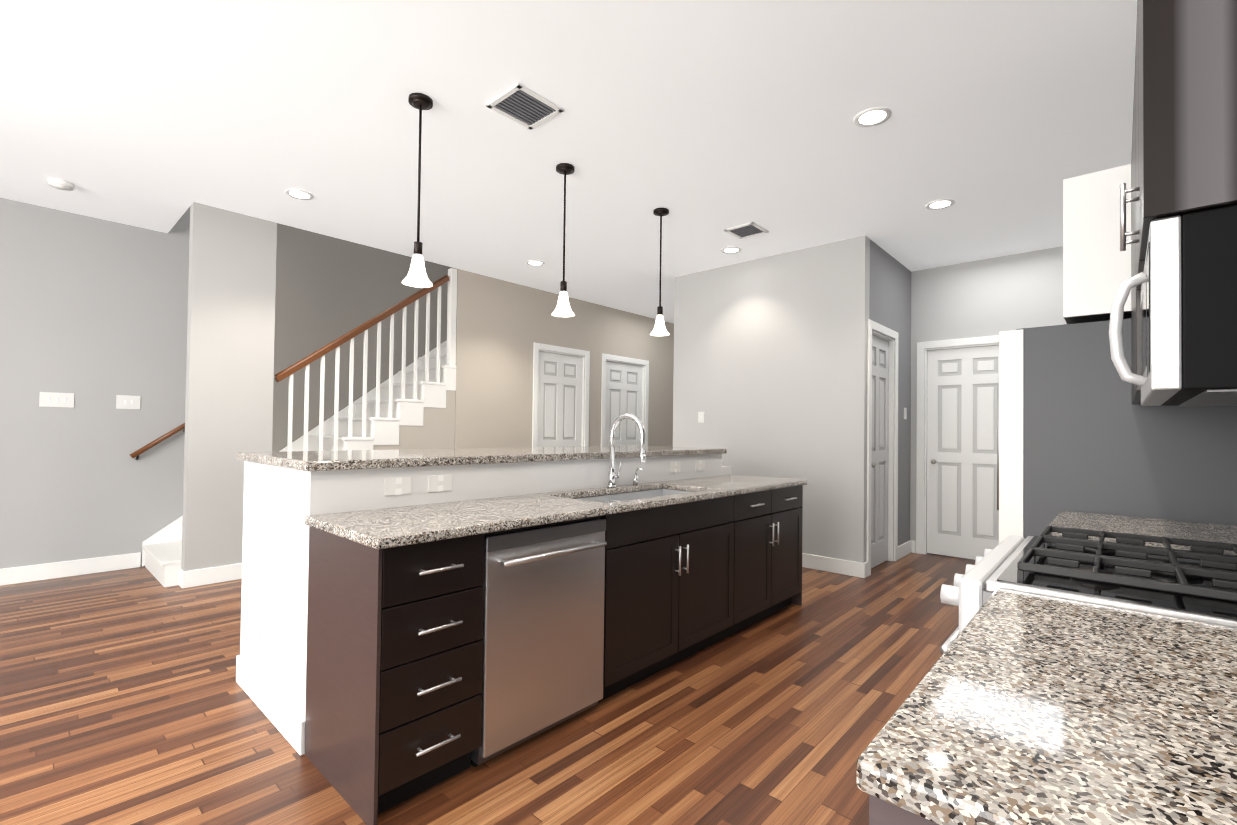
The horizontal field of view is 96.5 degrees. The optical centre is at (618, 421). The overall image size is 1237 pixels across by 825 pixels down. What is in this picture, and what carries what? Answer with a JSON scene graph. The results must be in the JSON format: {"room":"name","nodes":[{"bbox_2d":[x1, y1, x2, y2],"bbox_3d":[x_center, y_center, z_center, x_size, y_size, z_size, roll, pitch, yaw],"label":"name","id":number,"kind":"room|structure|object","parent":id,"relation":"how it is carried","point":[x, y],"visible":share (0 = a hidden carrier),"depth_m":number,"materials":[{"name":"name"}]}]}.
{"room":"kitchen","nodes":[
{"label":"kitchen","id":0,"kind":"room"},
{"bbox_2d":[0,198,456,568],"bbox_3d":[-2.845,-1.469,6.557,0.120,5.600,13.200,0,-1,42],"label":"wall","id":1,"kind":"structure","parent":0,"point":[93,315],"depth_m":4.81,"materials":[{"name":"paint"}]},
{"bbox_2d":[39,392,73,407],"bbox_3d":[-4.602,-0.182,4.525,0.011,0.120,0.200,0,-1,42],"label":"switch plate","id":2,"kind":"object","parent":1,"relation":"attached to","point":[51,399],"visible":1,"depth_m":4.52,"materials":[{"name":"white plastic"}]},
{"bbox_2d":[0,552,140,585],"bbox_3d":[-5.758,1.179,3.247,0.016,0.130,4.488,0,-1,42],"label":"baseboard","id":3,"kind":"structure","parent":1,"relation":"attached to","point":[13,575],"depth_m":4.56,"materials":[{"name":"white wood"}]},
{"bbox_2d":[116,395,140,408],"bbox_3d":[-4.306,-0.173,4.850,0.011,0.120,0.160,0,-1,42],"label":"switch plate","id":4,"kind":"object","parent":1,"relation":"attached to","point":[127,402],"visible":1,"depth_m":4.84,"materials":[{"name":"white plastic"}]},
{"bbox_2d":[181,202,673,570],"bbox_3d":[-0.499,-1.425,7.546,0.120,5.600,8.580,0,-1,42],"label":"wall","id":5,"kind":"structure","parent":0,"point":[230,341],"depth_m":4.68,"materials":[{"name":"paint"}]},
{"bbox_2d":[179,563,241,588],"bbox_3d":[-3.179,1.230,4.493,0.016,0.130,0.596,0,-1,42],"label":"baseboard","id":6,"kind":"structure","parent":5,"relation":"attached to","point":[187,579],"depth_m":4.40,"materials":[{"name":"white wood"}]},
{"bbox_2d":[537,351,582,446],"bbox_3d":[-0.755,0.235,7.193,0.111,2.240,0.784,0,-1,42],"label":"closet door","id":7,"kind":"structure","parent":5,"relation":"in","point":[560,400],"depth_m":7.20,"materials":[{"name":"grey wood"}]},
{"bbox_2d":[532,342,589,446],"bbox_3d":[-0.781,0.195,7.218,0.137,2.345,0.970,0,-1,42],"label":"door frame","id":8,"kind":"structure","parent":5,"relation":"attached to","point":[584,354],"depth_m":7.24,"materials":[{"name":"white wood"}]},
{"bbox_2d":[605,361,642,445],"bbox_3d":[0.086,0.260,8.118,0.111,2.240,0.844,0,-1,42],"label":"closet door","id":9,"kind":"structure","parent":5,"relation":"in","point":[624,385],"depth_m":8.13,"materials":[{"name":"grey wood"}]},
{"bbox_2d":[601,353,648,445],"bbox_3d":[0.060,0.220,8.142,0.137,2.345,1.030,0,-1,42],"label":"door frame","id":10,"kind":"structure","parent":5,"relation":"attached to","point":[618,359],"depth_m":8.14,"materials":[{"name":"white wood"}]},
{"bbox_2d":[0,552,975,824],"bbox_3d":[0.479,1.353,3.458,9.200,0.060,13.200,0,-1,42],"label":"floor","id":11,"kind":"structure","parent":0,"point":[124,698],"depth_m":2.35,"materials":[{"name":"brown wood"}]},
{"bbox_2d":[130,268,456,586],"bbox_3d":[-2.381,-0.406,6.169,1.079,3.475,4.518,0,-1,42],"label":"staircase","id":12,"kind":"structure","parent":11,"relation":"on","point":[411,406],"depth_m":5.62,"materials":[{"name":"white paint"}]},
{"bbox_2d":[236,453,806,824],"bbox_3d":[-0.252,0.767,3.378,1.547,1.092,3.150,0,-1,42],"label":"kitchen island","id":13,"kind":"object","parent":11,"relation":"on","point":[359,670],"depth_m":2.30,"materials":[{"name":"black"}]},
{"bbox_2d":[237,445,726,472],"bbox_3d":[-0.520,0.201,3.553,0.957,0.040,3.050,0,-1,42],"label":"island countertop","id":14,"kind":"structure","parent":13,"relation":"on","point":[298,460],"depth_m":2.77,"materials":[{"name":"grey stone"}]},
{"bbox_2d":[471,518,606,766],"bbox_3d":[-0.468,0.863,2.433,0.626,0.865,0.632,0,-1,42],"label":"dishwasher","id":15,"kind":"object","parent":13,"relation":"in","point":[542,639],"visible":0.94,"depth_m":2.21,"materials":[{"name":"silver metal"}]},
{"bbox_2d":[607,413,645,487],"bbox_3d":[0.116,0.172,3.338,0.288,0.446,0.266,0,-1,42],"label":"faucet","id":16,"kind":"object","parent":13,"relation":"on","point":[612,476],"visible":0.98,"depth_m":3.31,"materials":[{"name":"silver metal"}]},
{"bbox_2d":[576,489,688,502],"bbox_3d":[0.115,0.525,3.122,0.449,0.188,1.004,0,-1,42],"label":"sink","id":17,"kind":"object","parent":13,"relation":"in","point":[630,496],"visible":0.1,"depth_m":3.42,"materials":[{"name":"silver metal"}]},
{"bbox_2d":[673,235,910,562],"bbox_3d":[2.892,-0.098,7.214,2.090,3.020,4.455,0,-1,42],"label":"wall block","id":18,"kind":"object","parent":11,"relation":"on","point":[770,368],"visible":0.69,"depth_m":5.37,"materials":[{"name":"grey paint"}]},
{"bbox_2d":[698,412,704,422],"bbox_3d":[0.900,-0.051,6.005,0.080,0.120,0.011,0,-1,42],"label":"switch plate","id":19,"kind":"object","parent":18,"relation":"attached to","point":[701,417],"visible":1,"depth_m":6.00,"materials":[{"name":"white plastic"}]},
{"bbox_2d":[904,408,906,418],"bbox_3d":[3.001,-0.089,5.773,0.011,0.120,0.080,0,-1,42],"label":"switch plate","id":20,"kind":"object","parent":18,"relation":"attached to","point":[905,413],"visible":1,"depth_m":5.77,"materials":[{"name":"white plastic"}]},
{"bbox_2d":[802,553,867,577],"bbox_3d":[1.388,1.302,5.533,2.091,0.130,0.031,0,-1,42],"label":"baseboard","id":21,"kind":"structure","parent":11,"relation":"on","point":[851,568],"depth_m":4.99,"materials":[{"name":"white wood"}]},
{"bbox_2d":[866,319,898,575],"bbox_3d":[2.464,0.234,5.266,0.137,2.285,0.870,0,-1,42],"label":"door frame","id":22,"kind":"structure","parent":11,"relation":"on","point":[893,354],"depth_m":5.49,"materials":[{"name":"white wood"}]},
{"bbox_2d":[871,334,888,567],"bbox_3d":[2.479,0.274,5.250,0.111,2.180,0.684,0,-1,42],"label":"pantry door","id":23,"kind":"structure","parent":22,"relation":"attached to","point":[880,450],"depth_m":5.33,"materials":[{"name":"grey wood"}]},
{"bbox_2d":[856,589,1236,824],"bbox_3d":[0.782,0.824,0.692,0.642,0.920,0.896,0,-1,42],"label":"countertop","id":24,"kind":"structure","parent":11,"relation":"on","point":[1018,708],"depth_m":0.65,"materials":[{"name":"multicoloured"}]},
{"bbox_2d":[940,526,1236,654],"bbox_3d":[1.303,0.813,1.358,0.767,0.975,0.780,0,-1,42],"label":"gas range","id":25,"kind":"object","parent":11,"relation":"on","point":[1133,572],"visible":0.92,"depth_m":1.28,"materials":[{"name":"silver metal"}]},
{"bbox_2d":[997,318,1236,543],"bbox_3d":[2.473,0.447,2.773,0.939,1.780,0.926,0,-1,42],"label":"wall","id":26,"kind":"structure","parent":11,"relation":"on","point":[1078,430],"depth_m":2.48,"materials":[{"name":"grey paint"}]},
{"bbox_2d":[1048,511,1236,555],"bbox_3d":[1.939,0.858,1.964,0.642,0.920,0.966,0,-1,42],"label":"countertop","id":27,"kind":"structure","parent":11,"relation":"on","point":[1211,532],"depth_m":2.10,"materials":[{"name":"multicoloured"}]},
{"bbox_2d":[0,0,1136,323],"bbox_3d":[0.533,-3.036,3.527,9.200,2.680,13.200,0,-1,42],"label":"ceiling","id":28,"kind":"structure","parent":0,"point":[706,122],"depth_m":3.16,"materials":[{"name":"white paint"}]},
{"bbox_2d":[47,178,74,190],"bbox_3d":[-4.052,-1.722,4.012,0.140,0.042,0.140,0,-1,42],"label":"smoke detector","id":29,"kind":"object","parent":28,"relation":"attached to","point":[60,184],"visible":1,"depth_m":3.98,"materials":[{"name":"white plastic"}]},
{"bbox_2d":[285,189,313,199],"bbox_3d":[-2.410,-1.718,4.168,0.190,0.006,0.190,0,-1,42],"label":"recessed light","id":30,"kind":"object","parent":28,"relation":"in","point":[299,194],"visible":1,"depth_m":4.16,"materials":[{"name":"white plastic"}]},
{"bbox_2d":[402,93,432,287],"bbox_3d":[-1.063,-1.229,2.943,0.157,0.990,0.157,0,-1,42],"label":"pendant light","id":31,"kind":"object","parent":28,"relation":"hanging from","point":[417,276],"visible":1,"depth_m":2.93,"materials":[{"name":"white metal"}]},
{"bbox_2d":[486,83,563,129],"bbox_3d":[-0.508,-1.710,3.005,0.290,0.012,0.310,0,-1,42],"label":"ceiling vent","id":32,"kind":"object","parent":28,"relation":"in","point":[524,106],"visible":0.98,"depth_m":2.99,"materials":[{"name":"white metal"}]},
{"bbox_2d":[526,260,544,265],"bbox_3d":[-0.874,-1.673,5.811,0.190,0.006,0.190,0,-1,42],"label":"recessed light","id":33,"kind":"object","parent":28,"relation":"in","point":[535,263],"visible":0.98,"depth_m":5.81,"materials":[{"name":"white plastic"}]},
{"bbox_2d":[551,163,574,316],"bbox_3d":[-0.362,-1.208,3.684,0.157,0.990,0.157,0,-1,42],"label":"pendant light","id":34,"kind":"object","parent":28,"relation":"hanging from","point":[563,309],"visible":1,"depth_m":3.67,"materials":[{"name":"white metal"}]},
{"bbox_2d":[650,208,669,335],"bbox_3d":[0.334,-1.189,4.389,0.157,0.990,0.157,0,-1,42],"label":"pendant light","id":35,"kind":"object","parent":28,"relation":"hanging from","point":[659,329],"visible":1,"depth_m":4.37,"materials":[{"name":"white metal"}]},
{"bbox_2d":[721,247,740,253],"bbox_3d":[1.088,-1.657,5.324,0.190,0.006,0.190,0,-1,42],"label":"recessed light","id":36,"kind":"object","parent":28,"relation":"in","point":[729,250],"visible":1,"depth_m":5.33,"materials":[{"name":"white plastic"}]},
{"bbox_2d":[724,222,768,238],"bbox_3d":[1.113,-1.662,4.801,0.280,0.012,0.280,0,-1,42],"label":"ceiling vent","id":37,"kind":"object","parent":28,"relation":"in","point":[747,230],"visible":0.98,"depth_m":4.79,"materials":[{"name":"white metal"}]},
{"bbox_2d":[854,107,891,126],"bbox_3d":[1.408,-1.688,3.060,0.190,0.006,0.190,0,-1,42],"label":"recessed light","id":38,"kind":"object","parent":28,"relation":"in","point":[872,117],"visible":1,"depth_m":3.05,"materials":[{"name":"white plastic"}]},
{"bbox_2d":[926,199,954,209],"bbox_3d":[2.451,-1.657,4.206,0.190,0.006,0.190,0,-1,42],"label":"recessed light","id":39,"kind":"object","parent":28,"relation":"in","point":[940,204],"visible":1,"depth_m":4.20,"materials":[{"name":"white plastic"}]},
{"bbox_2d":[910,246,1066,540],"bbox_3d":[3.968,-0.116,5.272,2.115,3.020,0.120,0,-1,42],"label":"wall","id":40,"kind":"structure","parent":0,"point":[987,297],"depth_m":5.53,"materials":[{"name":"grey paint"}]},
{"bbox_2d":[916,335,998,553],"bbox_3d":[3.555,0.273,5.624,0.910,2.245,0.137,0,-1,42],"label":"door frame","id":41,"kind":"structure","parent":40,"relation":"attached to","point":[923,348],"depth_m":5.84,"materials":[{"name":"white wood"}]},
{"bbox_2d":[927,345,998,559],"bbox_3d":[3.531,0.312,5.597,0.724,2.140,0.111,0,-1,42],"label":"hall door","id":42,"kind":"structure","parent":40,"relation":"in","point":[962,511],"depth_m":5.63,"materials":[{"name":"grey wood"}]},
{"bbox_3d":[3.374,-0.183,1.428,2.180,3.020,6.370,0,-1,42],"label":"wall","id":43,"kind":"structure","parent":0,"visible":0},
{"bbox_2d":[1063,164,1130,323],"bbox_3d":[2.600,-0.793,2.684,0.627,0.640,0.936,0,-1,42],"label":"upper cabinet","id":44,"kind":"object","parent":43,"relation":"attached to","point":[1096,266],"visible":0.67,"depth_m":2.48,"materials":[{"name":"white wood"}]},
{"bbox_2d":[1131,296,1140,404],"bbox_3d":[2.050,-0.607,1.907,0.396,1.050,0.938,0,-1,42],"label":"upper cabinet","id":45,"kind":"object","parent":43,"relation":"attached to","point":[1135,300],"depth_m":1.76,"materials":[{"name":"wood"}]},
{"bbox_2d":[1128,0,1236,295],"bbox_3d":[1.475,-0.779,1.276,0.396,0.741,0.772,0,-1,42],"label":"upper cabinet","id":46,"kind":"object","parent":43,"relation":"attached to","point":[1184,146],"depth_m":1.08,"materials":[{"name":"brown wood"}]},
{"bbox_2d":[1109,205,1236,405],"bbox_3d":[1.452,-0.228,1.290,0.452,0.352,0.756,0,-1,42],"label":"microwave","id":47,"kind":"object","parent":46,"relation":"attached to","point":[1186,278],"visible":0.98,"depth_m":1.09,"materials":[{"name":"black"}]}
]}

